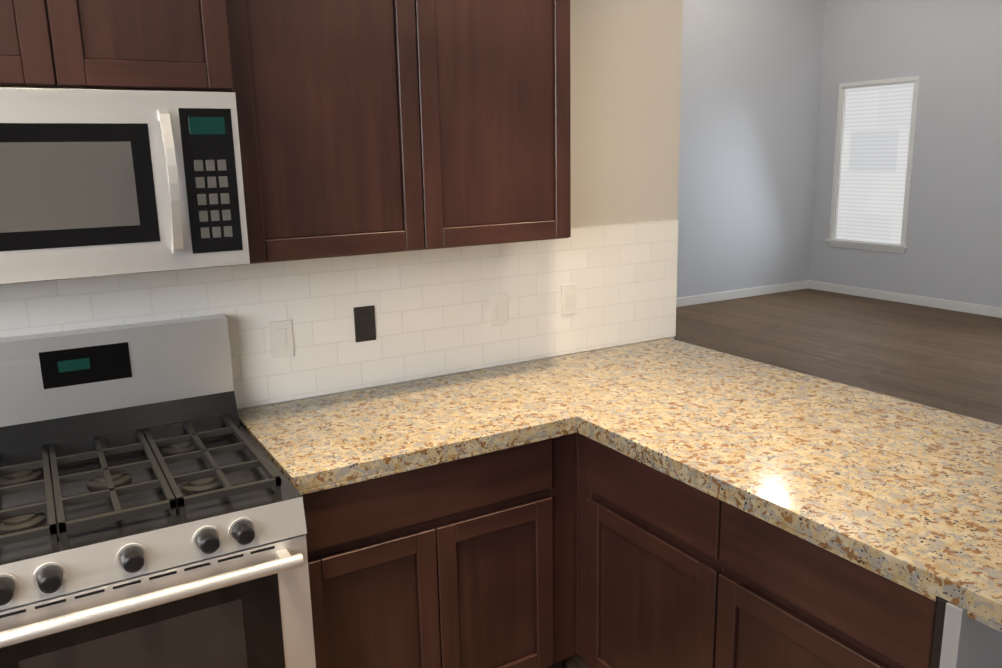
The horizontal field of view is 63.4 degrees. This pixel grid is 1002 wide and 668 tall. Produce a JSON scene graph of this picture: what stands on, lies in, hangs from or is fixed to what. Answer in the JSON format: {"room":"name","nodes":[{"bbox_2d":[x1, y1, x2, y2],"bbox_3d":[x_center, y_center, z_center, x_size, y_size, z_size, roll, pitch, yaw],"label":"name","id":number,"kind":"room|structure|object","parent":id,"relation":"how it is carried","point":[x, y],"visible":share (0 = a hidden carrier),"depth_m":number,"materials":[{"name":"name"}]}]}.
{"room":"kitchen","nodes":[
{"label":"kitchen","id":0,"kind":"room"},
{"bbox_2d":[237,0,1001,409],"bbox_3d":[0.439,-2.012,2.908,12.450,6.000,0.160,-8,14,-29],"label":"wall","id":1,"kind":"structure","parent":0,"point":[761,80],"depth_m":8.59,"materials":[{"name":"grey paint"}]},
{"bbox_2d":[0,0,95,88],"bbox_3d":[-1.223,-0.999,1.771,0.441,0.908,0.423,-8,14,-29],"label":"upper cabinet","id":2,"kind":"object","parent":1,"relation":"attached to","point":[44,43],"depth_m":1.74,"materials":[{"name":"brown wood"}]},
{"bbox_2d":[84,0,243,99],"bbox_3d":[-0.946,-1.039,1.929,0.442,0.908,0.423,-8,14,-29],"label":"upper cabinet","id":3,"kind":"object","parent":1,"relation":"attached to","point":[168,45],"depth_m":1.87,"materials":[{"name":"brown wood"}]},
{"bbox_2d":[0,87,249,283],"bbox_3d":[-1.055,-0.363,1.965,0.756,0.420,0.486,-8,14,-29],"label":"microwave","id":4,"kind":"object","parent":3,"relation":"attached to","point":[100,182],"visible":1,"depth_m":1.85,"materials":[{"name":"silver metal"}]},
{"bbox_2d":[0,220,678,408],"bbox_3d":[-1.053,0.030,2.333,4.123,0.481,0.008,-8,14,-29],"label":"backsplash","id":5,"kind":"structure","parent":1,"relation":"attached to","point":[432,312],"depth_m":2.73,"materials":[{"name":"tile"}]},
{"bbox_2d":[269,320,293,358],"bbox_3d":[-0.686,0.016,2.539,0.070,0.116,0.010,-8,14,-29],"label":"light switch","id":6,"kind":"object","parent":5,"relation":"attached to","point":[281,337],"visible":1,"depth_m":2.54,"materials":[{"name":"white plastic"}]},
{"bbox_2d":[354,305,375,341],"bbox_3d":[-0.448,-0.033,2.673,0.070,0.116,0.008,-8,14,-29],"label":"electrical outlet","id":7,"kind":"object","parent":5,"relation":"attached to","point":[364,322],"visible":1,"depth_m":2.67,"materials":[{"name":"grey plastic"}]},
{"bbox_2d":[490,293,507,326],"bbox_3d":[-0.006,-0.087,2.926,0.070,0.116,0.010,-8,14,-29],"label":"light switch","id":8,"kind":"object","parent":5,"relation":"attached to","point":[498,310],"visible":1,"depth_m":2.92,"materials":[{"name":"white plastic"}]},
{"bbox_2d":[561,284,576,315],"bbox_3d":[0.259,-0.130,3.076,0.070,0.116,0.010,-8,14,-29],"label":"light switch","id":9,"kind":"object","parent":5,"relation":"attached to","point":[568,299],"visible":1,"depth_m":3.07,"materials":[{"name":"white plastic"}]},
{"bbox_2d":[236,0,451,263],"bbox_3d":[-0.518,-0.775,2.290,0.585,1.085,0.338,-8,14,-29],"label":"upper cabinet","id":10,"kind":"object","parent":1,"relation":"attached to","point":[365,127],"depth_m":2.20,"materials":[{"name":"brown wood"}]},
{"bbox_2d":[444,0,570,246],"bbox_3d":[-0.117,-0.833,2.520,0.584,1.085,0.338,-8,14,-29],"label":"upper cabinet","id":11,"kind":"object","parent":1,"relation":"attached to","point":[507,68],"depth_m":2.45,"materials":[{"name":"brown wood"}]},
{"bbox_2d":[676,280,807,306],"bbox_3d":[1.208,-0.240,8.549,5.956,0.100,0.014,-8,14,-29],"label":"baseboard","id":12,"kind":"structure","parent":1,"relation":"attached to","point":[727,295],"depth_m":9.44,"materials":[{"name":"white wood"}]},
{"bbox_2d":[826,76,919,252],"bbox_3d":[4.188,-1.881,9.106,0.175,1.860,1.015,-8,14,-29],"label":"window","id":13,"kind":"structure","parent":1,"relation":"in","point":[875,136],"depth_m":9.09,"materials":[{"name":"white plastic"}]},
{"bbox_2d":[808,280,1001,317],"bbox_3d":[6.406,0.283,5.676,0.016,0.100,10.320,-8,14,-29],"label":"baseboard","id":14,"kind":"structure","parent":1,"relation":"attached to","point":[881,295],"depth_m":8.87,"materials":[{"name":"white wood"}]},
{"bbox_2d":[563,288,1001,667],"bbox_3d":[1.060,1.160,2.626,12.750,0.100,10.650,-8,14,-29],"label":"floor","id":15,"kind":"structure","parent":0,"point":[945,360],"depth_m":7.18,"materials":[{"name":"brown wood"}]},
{"bbox_2d":[0,314,315,667],"bbox_3d":[-0.944,0.654,2.029,0.756,1.222,0.804,-8,14,-29],"label":"range","id":16,"kind":"object","parent":15,"relation":"on","point":[152,514],"visible":1,"depth_m":1.87,"materials":[{"name":"silver metal"}]},
{"bbox_2d":[302,436,561,667],"bbox_3d":[-0.331,0.709,2.537,0.776,0.874,0.628,-8,14,-29],"label":"base cabinet","id":17,"kind":"object","parent":15,"relation":"on","point":[469,562],"depth_m":2.26,"materials":[{"name":"brown wood"}]},
{"bbox_2d":[238,369,585,494],"bbox_3d":[-0.301,0.267,2.437,0.838,0.052,0.660,-8,14,-29],"label":"countertop","id":18,"kind":"structure","parent":17,"relation":"on","point":[319,443],"depth_m":2.34,"materials":[{"name":"stone"}]},
{"bbox_2d":[577,429,688,667],"bbox_3d":[0.660,0.720,2.393,0.628,0.874,0.664,-8,14,-29],"label":"base cabinet","id":19,"kind":"object","parent":15,"relation":"on","point":[673,572],"depth_m":2.27,"materials":[{"name":"brown wood"}]},
{"bbox_2d":[482,338,1001,632],"bbox_3d":[0.778,0.264,2.352,0.921,0.052,1.896,-8,14,-29],"label":"countertop","id":20,"kind":"structure","parent":19,"relation":"on","point":[905,493],"depth_m":2.08,"materials":[{"name":"stone"}]},
{"bbox_2d":[685,486,948,667],"bbox_3d":[0.920,0.811,1.955,0.633,0.874,0.618,-8,14,-29],"label":"base cabinet","id":21,"kind":"object","parent":15,"relation":"on","point":[762,595],"depth_m":1.78,"materials":[{"name":"brown wood"}]},
{"bbox_2d":[939,602,1001,667],"bbox_3d":[0.682,0.707,2.454,0.750,0.874,1.798,-8,14,-29],"label":"wall","id":22,"kind":"structure","parent":15,"relation":"on","point":[967,642],"depth_m":1.45,"materials":[{"name":"grey paint"}]}
]}

